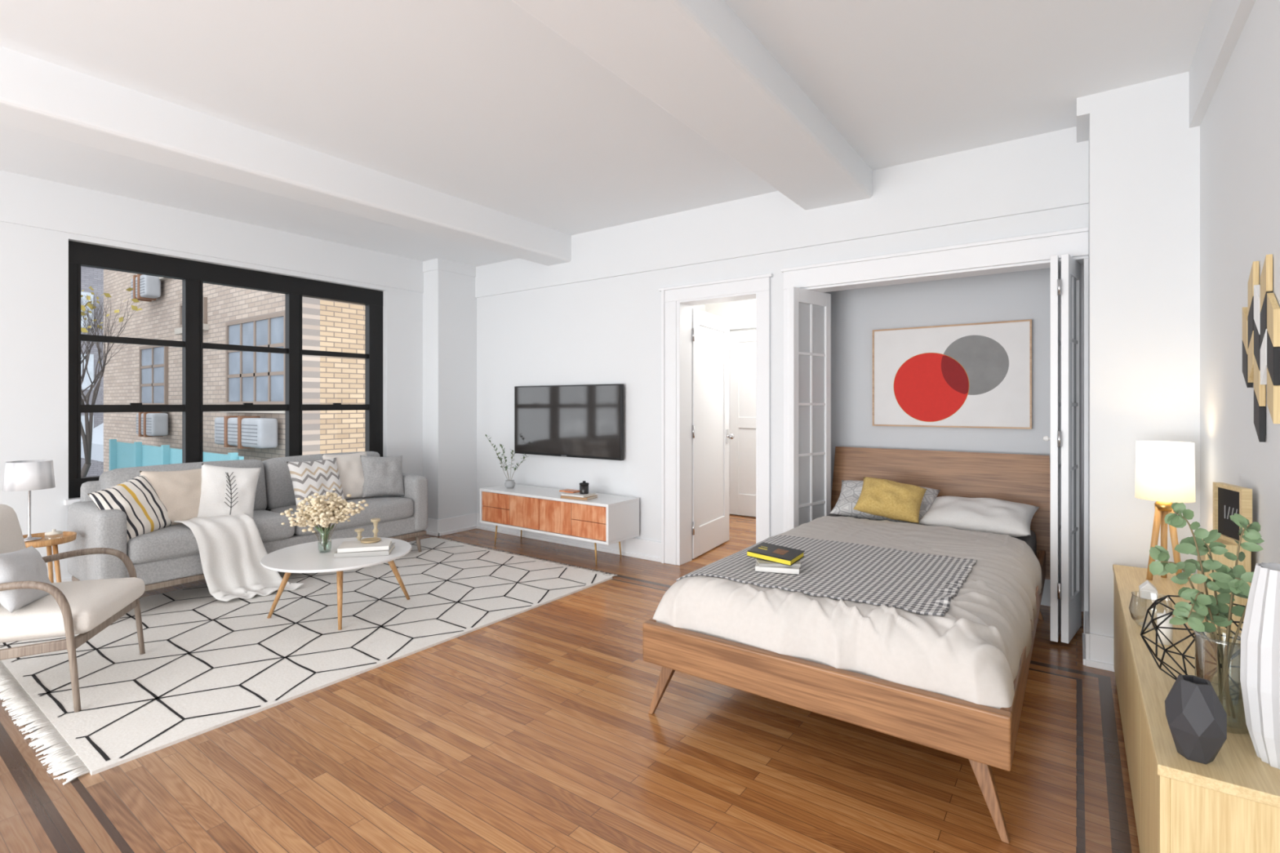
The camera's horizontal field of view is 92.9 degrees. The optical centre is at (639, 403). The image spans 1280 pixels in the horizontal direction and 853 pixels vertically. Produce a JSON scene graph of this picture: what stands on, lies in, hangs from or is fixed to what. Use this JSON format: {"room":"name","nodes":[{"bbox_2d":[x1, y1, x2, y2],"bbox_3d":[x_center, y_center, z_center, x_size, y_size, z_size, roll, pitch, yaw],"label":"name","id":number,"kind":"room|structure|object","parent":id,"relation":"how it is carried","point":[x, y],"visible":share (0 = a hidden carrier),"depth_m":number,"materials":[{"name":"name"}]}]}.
{"room":"studio apartment","nodes":[
{"label":"studio apartment","id":0,"kind":"room"},
{"bbox_2d":[0,169,476,581],"bbox_3d":[-4.093,-0.107,2.834,0.445,2.655,8.230,0,0,36],"label":"wall","id":1,"kind":"structure","parent":0,"point":[429,307],"depth_m":4.27,"materials":[{"name":"paint"}]},
{"bbox_2d":[63,240,382,505],"bbox_3d":[-2.915,-0.193,4.598,0.160,1.625,2.150,0,0,36],"label":"window","id":2,"kind":"structure","parent":1,"relation":"in","point":[193,274],"depth_m":4.32,"materials":[{"name":"black paint"}]},
{"bbox_2d":[53,512,476,582],"bbox_3d":[-4.048,1.145,2.712,0.261,0.150,8.084,0,0,36],"label":"baseboard","id":3,"kind":"structure","parent":1,"relation":"attached to","point":[444,526],"depth_m":5.67,"materials":[{"name":"paint"}]},
{"bbox_2d":[0,514,1139,852],"bbox_3d":[-1.326,1.250,2.183,5.900,0.060,10.400,0,0,36],"label":"floor","id":4,"kind":"structure","parent":0,"point":[533,731],"depth_m":2.01,"materials":[{"name":"brown wood"}]},
{"bbox_2d":[0,537,617,785],"bbox_3d":[-1.851,1.213,3.723,2.110,0.014,2.915,0,0,36],"label":"rug","id":5,"kind":"object","parent":4,"relation":"on","point":[208,664],"visible":0.88,"depth_m":3.00,"materials":[{"name":"fabric"}]},
{"bbox_2d":[22,531,76,582],"bbox_3d":[-3.253,0.973,3.288,0.292,0.496,0.304,0,0,36],"label":"side table","id":6,"kind":"object","parent":5,"relation":"on","point":[47,541],"visible":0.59,"depth_m":3.30,"materials":[{"name":"brown wood"}]},
{"bbox_2d":[2,459,55,542],"bbox_3d":[-3.323,0.531,3.310,0.203,0.430,0.203,0,0,36],"label":"table lamp","id":7,"kind":"object","parent":6,"relation":"on","point":[33,474],"visible":0.95,"depth_m":3.26,"materials":[{"name":"white fabric"}]},
{"bbox_2d":[22,531,76,547],"bbox_3d":[-3.249,0.742,3.293,0.292,0.033,0.292,0,0,36],"label":"tabletop","id":8,"kind":"object","parent":6,"relation":"on","point":[54,540],"depth_m":3.30,"materials":[{"name":"brown wood"}]},
{"bbox_2d":[44,528,62,535],"bbox_3d":[-3.161,0.714,3.279,0.072,0.065,0.072,0,0,36],"label":"glass jar","id":9,"kind":"object","parent":6,"relation":"on","point":[54,531],"visible":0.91,"depth_m":3.27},
{"bbox_2d":[0,504,145,712],"bbox_3d":[-2.619,0.826,2.544,0.746,0.774,0.598,0,0,-20],"label":"armchair","id":10,"kind":"object","parent":5,"relation":"on","point":[83,608],"visible":0.84,"depth_m":2.45,"materials":[{"name":"white fabric"}]},
{"bbox_2d":[0,504,26,553],"bbox_3d":[-2.740,0.636,2.501,0.170,0.400,0.520,-12,4,-19],"label":"cushion","id":11,"kind":"object","parent":10,"relation":"on","point":[11,539],"depth_m":2.64,"materials":[{"name":"beige fabric"}]},
{"bbox_2d":[0,546,52,613],"bbox_3d":[-2.516,0.710,2.473,0.138,0.258,0.324,0,0,-23],"label":"throw pillow","id":12,"kind":"object","parent":10,"relation":"on","point":[27,564],"visible":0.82,"depth_m":2.41,"materials":[{"name":"grey fabric"}]},
{"bbox_2d":[0,577,144,643],"bbox_3d":[-2.546,0.873,2.570,0.590,0.140,0.540,0,0,-20],"label":"seat cushion","id":13,"kind":"object","parent":10,"relation":"on","point":[93,604],"depth_m":2.46,"materials":[{"name":"beige fabric"}]},
{"bbox_2d":[66,451,427,591],"bbox_3d":[-2.592,0.804,4.324,0.685,0.813,2.092,0,0,36],"label":"sofa","id":14,"kind":"object","parent":5,"relation":"on","point":[168,556],"visible":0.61,"depth_m":3.83,"materials":[{"name":"grey fabric"}]},
{"bbox_2d":[87,475,171,542],"bbox_3d":[-2.954,0.620,3.554,0.212,0.401,0.391,0,0,3],"label":"throw pillow","id":15,"kind":"object","parent":14,"relation":"on","point":[136,497],"visible":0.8,"depth_m":3.51,"materials":[{"name":"fabric"}]},
{"bbox_2d":[139,468,201,525],"bbox_3d":[-2.877,0.590,3.790,0.182,0.365,0.377,0,0,30],"label":"throw pillow","id":16,"kind":"object","parent":14,"relation":"on","point":[180,491],"visible":0.66,"depth_m":3.75,"materials":[{"name":"beige fabric"}]},
{"bbox_2d":[98,459,266,510],"bbox_3d":[-3.020,0.603,4.074,0.270,0.404,0.895,-12,-7,35],"label":"cushion","id":17,"kind":"object","parent":14,"relation":"on","point":[113,477],"depth_m":4.03,"materials":[{"name":"grey fabric"}]},
{"bbox_2d":[127,510,294,564],"bbox_3d":[-2.785,0.838,3.901,0.505,0.191,0.900,0,0,36],"label":"seat cushion","id":18,"kind":"object","parent":14,"relation":"on","point":[175,544],"depth_m":3.61,"materials":[{"name":"grey fabric"}]},
{"bbox_2d":[196,463,261,518],"bbox_3d":[-2.685,0.590,3.959,0.364,0.400,0.184,0,0,-29],"label":"throw pillow","id":19,"kind":"object","parent":14,"relation":"on","point":[224,491],"visible":0.93,"depth_m":3.92,"materials":[{"name":"white fabric"}]},
{"bbox_2d":[173,513,304,601],"bbox_3d":[-2.576,0.959,3.869,0.436,0.496,0.673,0,0,44],"label":"throw blanket","id":20,"kind":"object","parent":14,"relation":"on","point":[232,549],"visible":0.9,"depth_m":3.77,"materials":[{"name":"white fabric"}]},
{"bbox_2d":[286,457,345,508],"bbox_3d":[-2.364,0.585,4.455,0.183,0.338,0.380,0,0,30],"label":"throw pillow","id":21,"kind":"object","parent":14,"relation":"on","point":[308,478],"visible":0.85,"depth_m":4.39,"materials":[{"name":"fabric"}]},
{"bbox_2d":[262,451,380,511],"bbox_3d":[-2.493,0.603,4.809,0.270,0.404,0.895,-12,-7,35],"label":"cushion","id":22,"kind":"object","parent":14,"relation":"on","point":[279,491],"depth_m":4.45,"materials":[{"name":"grey fabric"}]},
{"bbox_2d":[270,495,413,535],"bbox_3d":[-2.254,0.838,4.641,0.505,0.191,0.900,0,0,36],"label":"seat cushion","id":23,"kind":"object","parent":14,"relation":"on","point":[392,510],"depth_m":4.59,"materials":[{"name":"grey fabric"}]},
{"bbox_2d":[321,451,373,499],"bbox_3d":[-2.269,0.570,4.731,0.172,0.363,0.360,0,0,36],"label":"throw pillow","id":24,"kind":"object","parent":14,"relation":"on","point":[349,466],"visible":0.56,"depth_m":4.69,"materials":[{"name":"beige fabric"}]},
{"bbox_2d":[360,455,404,497],"bbox_3d":[-2.063,0.585,4.880,0.355,0.346,0.172,0,0,-41],"label":"throw pillow","id":25,"kind":"object","parent":14,"relation":"on","point":[383,476],"visible":0.99,"depth_m":4.82,"materials":[{"name":"grey fabric"}]},
{"bbox_2d":[260,537,412,630],"bbox_3d":[-1.685,1.026,3.448,0.764,0.372,0.800,0,0,36],"label":"coffee table","id":26,"kind":"object","parent":5,"relation":"on","point":[306,557],"visible":0.88,"depth_m":3.29,"materials":[{"name":"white wood"}]},
{"bbox_2d":[280,488,368,553],"bbox_3d":[-1.781,0.667,3.434,0.433,0.346,0.467,0,0,-32],"label":"flower vase","id":27,"kind":"object","parent":26,"relation":"on","point":[322,513],"visible":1,"depth_m":3.39,"materials":[{"name":"clear glass"}]},
{"bbox_2d":[333,542,395,558],"bbox_3d":[-1.543,0.827,3.423,0.280,0.026,0.200,0,0,-12],"label":"book","id":28,"kind":"object","parent":26,"relation":"on","point":[379,553],"visible":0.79,"depth_m":3.33,"materials":[{"name":"white paper"}]},
{"bbox_2d":[337,538,392,553],"bbox_3d":[-1.543,0.802,3.423,0.260,0.024,0.180,0,0,-16],"label":"book","id":29,"kind":"object","parent":28,"relation":"on","point":[385,544],"visible":0.98,"depth_m":3.37,"materials":[{"name":"white paper"}]},
{"bbox_2d":[354,528,364,540],"bbox_3d":[-1.657,0.792,3.590,0.060,0.095,0.060,0,0,36],"label":"candlestick","id":30,"kind":"object","parent":29,"relation":"on","point":[359,531],"visible":0.68,"depth_m":3.58,"materials":[{"name":"beige wood"}]},
{"bbox_2d":[360,537,381,543],"bbox_3d":[-1.536,0.784,3.467,0.110,0.012,0.110,0,0,36],"label":"round tray","id":31,"kind":"object","parent":29,"relation":"on","point":[367,540],"visible":1,"depth_m":3.46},
{"bbox_2d":[370,518,380,537],"bbox_3d":[-1.588,0.767,3.652,0.060,0.145,0.060,0,0,36],"label":"candlestick","id":32,"kind":"object","parent":31,"relation":"on","point":[375,521],"visible":0.59,"depth_m":3.64,"materials":[{"name":"beige wood"}]},
{"bbox_2d":[480,484,639,565],"bbox_3d":[-0.700,0.981,5.027,1.430,0.478,0.390,0,0,36],"label":"media console","id":33,"kind":"object","parent":4,"relation":"on","point":[606,519],"visible":0.94,"depth_m":4.76,"materials":[{"name":"orange wood"}]},
{"bbox_2d":[485,434,528,488],"bbox_3d":[-1.150,0.509,5.318,0.534,0.465,0.115,0,0,36],"label":"vase","id":34,"kind":"object","parent":33,"relation":"on","point":[508,483],"visible":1,"depth_m":5.31,"materials":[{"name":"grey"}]},
{"bbox_2d":[560,494,598,500],"bbox_3d":[-0.475,0.733,4.773,0.240,0.018,0.170,0,0,26],"label":"book","id":35,"kind":"object","parent":33,"relation":"on","point":[596,495],"visible":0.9,"depth_m":4.71,"materials":[{"name":"beige paper"}]},
{"bbox_2d":[560,492,595,497],"bbox_3d":[-0.483,0.716,4.779,0.220,0.016,0.160,0,0,32],"label":"book","id":36,"kind":"object","parent":35,"relation":"on","point":[574,495],"visible":0.83,"depth_m":4.72,"materials":[{"name":"white paper"}]},
{"bbox_2d":[559,488,579,493],"bbox_3d":[-0.557,0.702,4.856,0.150,0.012,0.100,0,0,36],"label":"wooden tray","id":37,"kind":"object","parent":36,"relation":"on","point":[568,491],"visible":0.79,"depth_m":4.83,"materials":[{"name":"orange wood"}]},
{"bbox_2d":[579,480,588,494],"bbox_3d":[-0.437,0.659,4.758,0.074,0.098,0.074,0,0,36],"label":"candle jar","id":38,"kind":"object","parent":36,"relation":"on","point":[584,486],"visible":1,"depth_m":4.73,"materials":[{"name":"black glass"}]},
{"bbox_2d":[643,446,1050,844],"bbox_3d":[1.213,0.764,2.992,1.320,0.912,2.415,0,0,36],"label":"bed","id":39,"kind":"object","parent":4,"relation":"on","point":[986,736],"visible":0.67,"depth_m":2.10,"materials":[{"name":"brown wood"}]},
{"bbox_2d":[826,513,1036,556],"bbox_3d":[1.214,0.834,2.994,1.150,0.228,2.080,0,0,36],"label":"mattress","id":40,"kind":"object","parent":39,"relation":"on","point":[1031,541],"visible":0.03,"depth_m":3.31,"materials":[{"name":"white fabric"}]},
{"bbox_2d":[653,515,1042,709],"bbox_3d":[1.045,0.777,2.758,1.249,0.250,1.784,0,0,36],"label":"duvet","id":41,"kind":"object","parent":40,"relation":"on","point":[972,652],"visible":0.6,"depth_m":2.08,"materials":[{"name":"fabric"}]},
{"bbox_2d":[676,535,977,616],"bbox_3d":[0.798,0.690,2.547,0.997,0.084,0.871,0,0,36],"label":"blanket","id":42,"kind":"object","parent":41,"relation":"on","point":[922,584],"visible":0.91,"depth_m":2.40,"materials":[{"name":"fabric"}]},
{"bbox_2d":[755,561,799,574],"bbox_3d":[0.559,0.662,2.467,0.170,0.022,0.120,0,0,16],"label":"book","id":43,"kind":"object","parent":42,"relation":"on","point":[795,571],"visible":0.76,"depth_m":2.41,"materials":[{"name":"white paper"}]},
{"bbox_2d":[754,558,800,567],"bbox_3d":[0.558,0.644,2.474,0.165,0.014,0.115,0,0,2],"label":"book","id":44,"kind":"object","parent":43,"relation":"on","point":[760,562],"visible":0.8,"depth_m":2.42,"materials":[{"name":"white paper"}]},
{"bbox_2d":[746,542,804,566],"bbox_3d":[0.560,0.619,2.502,0.191,0.043,0.142,0,0,38],"label":"book","id":45,"kind":"object","parent":44,"relation":"on","point":[783,555],"visible":1,"depth_m":2.47,"materials":[{"name":"yellow paper"}]},
{"bbox_2d":[772,548,788,555],"bbox_3d":[0.575,0.608,2.488,0.050,0.001,0.062,4,6,38],"label":"picture","id":46,"kind":"object","parent":45,"relation":"on","point":[778,551],"depth_m":2.49},
{"bbox_2d":[853,476,926,523],"bbox_3d":[1.485,0.570,3.612,0.382,0.224,0.230,0,0,29],"label":"throw pillow","id":47,"kind":"object","parent":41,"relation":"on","point":[888,499],"visible":1,"depth_m":3.55,"materials":[{"name":"yellow fabric"}]},
{"bbox_2d":[830,480,940,525],"bbox_3d":[1.537,0.620,3.821,0.606,0.222,0.288,0,0,32],"label":"throw pillow","id":48,"kind":"object","parent":40,"relation":"on","point":[851,491],"visible":0.35,"depth_m":3.81,"materials":[{"name":"fabric"}]},
{"bbox_2d":[919,496,1039,537],"bbox_3d":[1.930,0.638,3.477,0.560,0.175,0.388,0,0,39],"label":"throw pillow","id":49,"kind":"object","parent":40,"relation":"on","point":[995,516],"visible":0.88,"depth_m":3.38,"materials":[{"name":"white fabric"}]},
{"bbox_2d":[1112,564,1279,852],"bbox_3d":[1.690,0.970,1.881,0.289,0.500,1.854,0,0,36],"label":"sideboard","id":50,"kind":"object","parent":4,"relation":"on","point":[1230,803],"visible":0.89,"depth_m":1.30,"materials":[{"name":"brown wood"}]},
{"bbox_2d":[1138,580,1157,600],"bbox_3d":[1.878,0.690,2.247,0.050,0.061,0.050,0,0,36],"label":"house ornament","id":51,"kind":"object","parent":50,"relation":"on","point":[1147,590],"visible":0.94,"depth_m":2.23,"materials":[{"name":"white ceramic"}]},
{"bbox_2d":[1128,591,1173,629],"bbox_3d":[1.646,0.670,1.958,0.112,0.100,0.112,0,0,36],"label":"bowl","id":52,"kind":"object","parent":50,"relation":"on","point":[1132,599],"visible":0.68,"depth_m":1.97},
{"bbox_2d":[1156,609,1173,645],"bbox_3d":[1.575,0.670,1.824,0.036,0.100,0.036,0,0,36],"label":"candle","id":53,"kind":"object","parent":50,"relation":"on","point":[1168,633],"visible":0.7,"depth_m":1.81,"materials":[{"name":"wax"}]},
{"bbox_2d":[1134,440,1195,584],"bbox_3d":[2.131,0.440,2.471,0.187,0.563,0.187,0,0,36],"label":"table lamp","id":54,"kind":"object","parent":50,"relation":"on","point":[1165,470],"visible":0.96,"depth_m":2.42,"materials":[{"name":"white fabric"}]},
{"bbox_2d":[1140,595,1245,700],"bbox_3d":[1.428,0.616,1.523,0.256,0.204,0.256,0,0,-34],"label":"wire basket","id":55,"kind":"object","parent":50,"relation":"on","point":[1156,602],"visible":0.41,"depth_m":1.56,"materials":[{"name":"black metal"}]},
{"bbox_2d":[1164,675,1226,764],"bbox_3d":[1.130,0.642,1.238,0.094,0.156,0.100,0,0,36],"label":"vase","id":56,"kind":"object","parent":50,"relation":"on","point":[1197,718],"visible":1,"depth_m":1.21,"materials":[{"name":"grey ceramic"}]},
{"bbox_2d":[1149,502,1264,733],"bbox_3d":[1.276,0.475,1.363,0.226,0.491,0.159,0,0,12],"label":"plant","id":57,"kind":"object","parent":50,"relation":"on","point":[1226,580],"visible":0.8,"depth_m":1.36,"materials":[{"name":"green plant"}]},
{"bbox_2d":[1197,537,1251,647],"bbox_3d":[1.790,0.570,1.867,0.100,0.300,0.150,0,0,36],"label":"wooden box","id":58,"kind":"object","parent":50,"relation":"on","point":[1232,548],"visible":0.22,"depth_m":1.80,"materials":[{"name":"brown wood"}]},
{"bbox_2d":[1213,482,1252,545],"bbox_3d":[1.798,0.335,1.848,0.024,0.170,0.160,0,0,21],"label":"framed sign","id":59,"kind":"object","parent":58,"relation":"on","point":[1228,500],"visible":0.78,"depth_m":1.85,"materials":[{"name":"brown wood"}]},
{"bbox_2d":[1240,562,1279,769],"bbox_3d":[1.295,0.525,1.212,0.142,0.390,0.142,0,0,36],"label":"vase","id":60,"kind":"object","parent":50,"relation":"on","point":[1260,666],"visible":1,"depth_m":1.20,"materials":[{"name":"white ceramic"}]},
{"bbox_2d":[0,0,1213,266],"bbox_3d":[-1.956,-1.373,1.220,5.800,0.325,8.100,0,0,36],"label":"ceiling","id":61,"kind":"structure","parent":0,"point":[475,133],"depth_m":2.76,"materials":[{"name":"paint"}]},
{"bbox_2d":[691,298,755,517],"bbox_3d":[0.867,-0.030,5.613,1.860,2.500,2.070,0,0,36],"label":"wall","id":62,"kind":"structure","parent":0,"point":[745,308],"depth_m":6.65,"materials":[{"name":"paint"}]},
{"bbox_2d":[691,307,733,559],"bbox_3d":[0.583,0.235,5.053,0.169,1.950,0.777,0,0,30],"label":"door","id":63,"kind":"structure","parent":62,"relation":"in","point":[711,436],"depth_m":5.03,"materials":[{"name":"paint"}]},
{"bbox_2d":[729,329,755,516],"bbox_3d":[1.274,0.215,6.453,0.737,1.990,0.169,0,0,36],"label":"door","id":64,"kind":"structure","parent":62,"relation":"in","point":[742,343],"depth_m":6.56,"materials":[{"name":"paint"}]},
{"bbox_2d":[729,317,755,330],"bbox_3d":[0.838,0.155,5.573,1.660,2.130,1.970,0,0,36],"label":"trim","id":65,"kind":"structure","parent":62,"relation":"attached to","point":[742,323],"depth_m":6.53,"materials":[{"name":"paint"}]},
{"bbox_2d":[475,126,1088,542],"bbox_3d":[0.459,-0.107,4.540,5.750,2.655,0.150,0,0,36],"label":"wall","id":66,"kind":"structure","parent":0,"point":[593,317],"depth_m":4.66,"materials":[{"name":"paint"}]},
{"bbox_2d":[514,383,623,460],"bbox_3d":[-0.629,0.152,5.210,1.230,0.610,0.066,0,0,36],"label":"television","id":67,"kind":"object","parent":66,"relation":"attached to","point":[582,420],"visible":0.97,"depth_m":5.14,"materials":[{"name":"black glass"}]},
{"bbox_2d":[476,512,661,562],"bbox_3d":[-0.318,1.145,5.014,3.165,0.150,0.026,0,0,36],"label":"baseboard","id":68,"kind":"structure","parent":66,"relation":"attached to","point":[651,550],"depth_m":4.98,"materials":[{"name":"paint"}]},
{"bbox_2d":[658,273,773,565],"bbox_3d":[0.572,0.170,4.466,0.920,2.100,0.198,0,0,36],"label":"trim","id":69,"kind":"structure","parent":66,"relation":"attached to","point":[677,301],"depth_m":4.58,"materials":[{"name":"paint"}]},
{"bbox_2d":[786,286,831,531],"bbox_3d":[1.121,0.228,4.036,0.166,1.945,0.402,0,0,36],"label":"door","id":70,"kind":"structure","parent":66,"relation":"in","point":[808,311],"depth_m":4.00,"materials":[{"name":"paint"}]},
{"bbox_2d":[780,226,1088,634],"bbox_3d":[1.669,0.160,3.661,1.660,2.120,0.185,0,0,36],"label":"trim","id":71,"kind":"structure","parent":66,"relation":"attached to","point":[1033,251],"depth_m":3.46,"materials":[{"name":"paint"}]},
{"bbox_2d":[1043,253,1081,644],"bbox_3d":[2.215,0.228,3.186,0.115,1.945,0.396,0,0,43],"label":"door","id":72,"kind":"structure","parent":66,"relation":"in","point":[1065,438],"depth_m":3.07,"materials":[{"name":"paint"}]},
{"bbox_2d":[824,264,1083,611],"bbox_3d":[1.903,0.045,3.884,1.840,2.350,0.470,0,0,36],"label":"wall","id":73,"kind":"structure","parent":0,"point":[1025,295],"depth_m":4.00,"materials":[{"name":"paint"}]},
{"bbox_2d":[872,319,1031,429],"bbox_3d":[1.998,-0.175,3.957,0.930,0.664,0.032,0,0,36],"label":"framed painting","id":74,"kind":"object","parent":73,"relation":"attached to","point":[979,375],"visible":1,"depth_m":3.92,"materials":[{"name":"white paper"}]},
{"bbox_2d":[1076,0,1279,637],"bbox_3d":[0.156,-0.107,-0.297,0.600,2.655,8.100,0,0,36],"label":"wall","id":75,"kind":"structure","parent":0,"point":[1184,168],"depth_m":2.64,"materials":[{"name":"paint"}]},
{"bbox_2d":[1082,611,1114,671],"bbox_3d":[0.097,1.145,-0.254,0.406,0.150,8.100,0,0,36],"label":"baseboard","id":76,"kind":"structure","parent":75,"relation":"attached to","point":[1097,650],"depth_m":2.80,"materials":[{"name":"paint"}]},
{"bbox_2d":[1242,253,1279,442],"bbox_3d":[1.757,-0.151,1.724,0.013,0.519,0.366,0,0,36],"label":"wall art","id":77,"kind":"object","parent":75,"relation":"attached to","point":[1261,316],"visible":1,"depth_m":1.69,"materials":[{"name":"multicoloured wood"}]},
{"label":"outside","id":78,"kind":"structure","parent":0,"visible":0},
{"bbox_3d":[-17.232,7.270,14.835,34.700,0.100,36.000,0,0,36],"label":"street","id":79,"kind":"object","parent":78,"visible":0},
{"bbox_2d":[80,266,103,476],"bbox_3d":[-26.656,-7.780,22.833,2.060,30.000,28.000,0,0,36],"label":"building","id":80,"kind":"structure","parent":79,"relation":"on","point":[93,277],"depth_m":25.86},
{"bbox_2d":[80,286,103,404],"bbox_3d":[-20.412,1.611,21.104,9.798,11.220,4.230,0,0,9],"label":"street tree","id":81,"kind":"object","parent":79,"relation":"on","point":[91,289],"visible":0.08,"depth_m":20.66,"materials":[{"name":"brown plant"}]},
{"bbox_2d":[80,422,103,462],"bbox_3d":[-16.256,3.870,19.367,4.000,6.700,1.900,0,0,36],"label":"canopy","id":82,"kind":"object","parent":79,"relation":"on","point":[97,443],"visible":0.02,"depth_m":18.50,"materials":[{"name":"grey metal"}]},
{"bbox_2d":[80,287,142,477],"bbox_3d":[-11.718,2.361,11.745,6.146,9.720,2.770,0,0,36],"label":"street tree","id":83,"kind":"object","parent":79,"relation":"on","point":[87,437],"visible":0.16,"depth_m":11.62,"materials":[{"name":"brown plant"}]},
{"bbox_2d":[109,439,244,470],"bbox_3d":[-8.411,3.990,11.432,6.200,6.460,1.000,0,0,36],"label":"fence","id":84,"kind":"object","parent":79,"relation":"on","point":[122,455],"visible":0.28,"depth_m":11.77,"materials":[{"name":"teal paint"}]},
{"bbox_2d":[103,269,364,472],"bbox_3d":[-8.343,-1.280,15.642,11.000,17.000,6.120,0,0,36],"label":"brick building","id":85,"kind":"structure","parent":79,"relation":"on","point":[145,375],"depth_m":11.49,"materials":[{"name":"brown brick"}]},
{"bbox_2d":[130,273,160,302],"bbox_3d":[-11.248,-2.630,13.825,1.000,0.560,0.320,0,0,36],"label":"air conditioner","id":86,"kind":"object","parent":85,"relation":"attached to","point":[145,287],"visible":0.88,"depth_m":13.60,"materials":[{"name":"grey metal"}]},
{"bbox_2d":[130,277,144,296],"bbox_3d":[-11.328,-2.612,13.714,0.900,0.325,0.015,0,0,36],"label":"grille","id":87,"kind":"object","parent":86,"relation":"attached to","point":[137,284],"depth_m":13.62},
{"bbox_2d":[136,412,168,437],"bbox_3d":[-10.923,0.470,13.592,1.100,0.560,0.320,0,0,36],"label":"air conditioner","id":88,"kind":"object","parent":85,"relation":"attached to","point":[148,424],"visible":1,"depth_m":13.34,"materials":[{"name":"grey metal"}]},
{"bbox_2d":[136,417,151,433],"bbox_3d":[-11.003,0.487,13.480,0.990,0.325,0.015,0,0,36],"label":"grille","id":89,"kind":"object","parent":88,"relation":"attached to","point":[144,425],"depth_m":13.40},
{"bbox_2d":[214,415,277,448],"bbox_3d":[-7.024,0.510,10.793,1.900,0.560,0.320,0,0,36],"label":"air conditioner","id":90,"kind":"object","parent":85,"relation":"attached to","point":[242,432],"visible":1,"depth_m":10.45,"materials":[{"name":"grey metal"}]},
{"bbox_2d":[215,422,257,444],"bbox_3d":[-7.104,0.527,10.681,1.710,0.325,0.015,0,0,36],"label":"grille","id":91,"kind":"object","parent":90,"relation":"attached to","point":[225,433],"depth_m":10.66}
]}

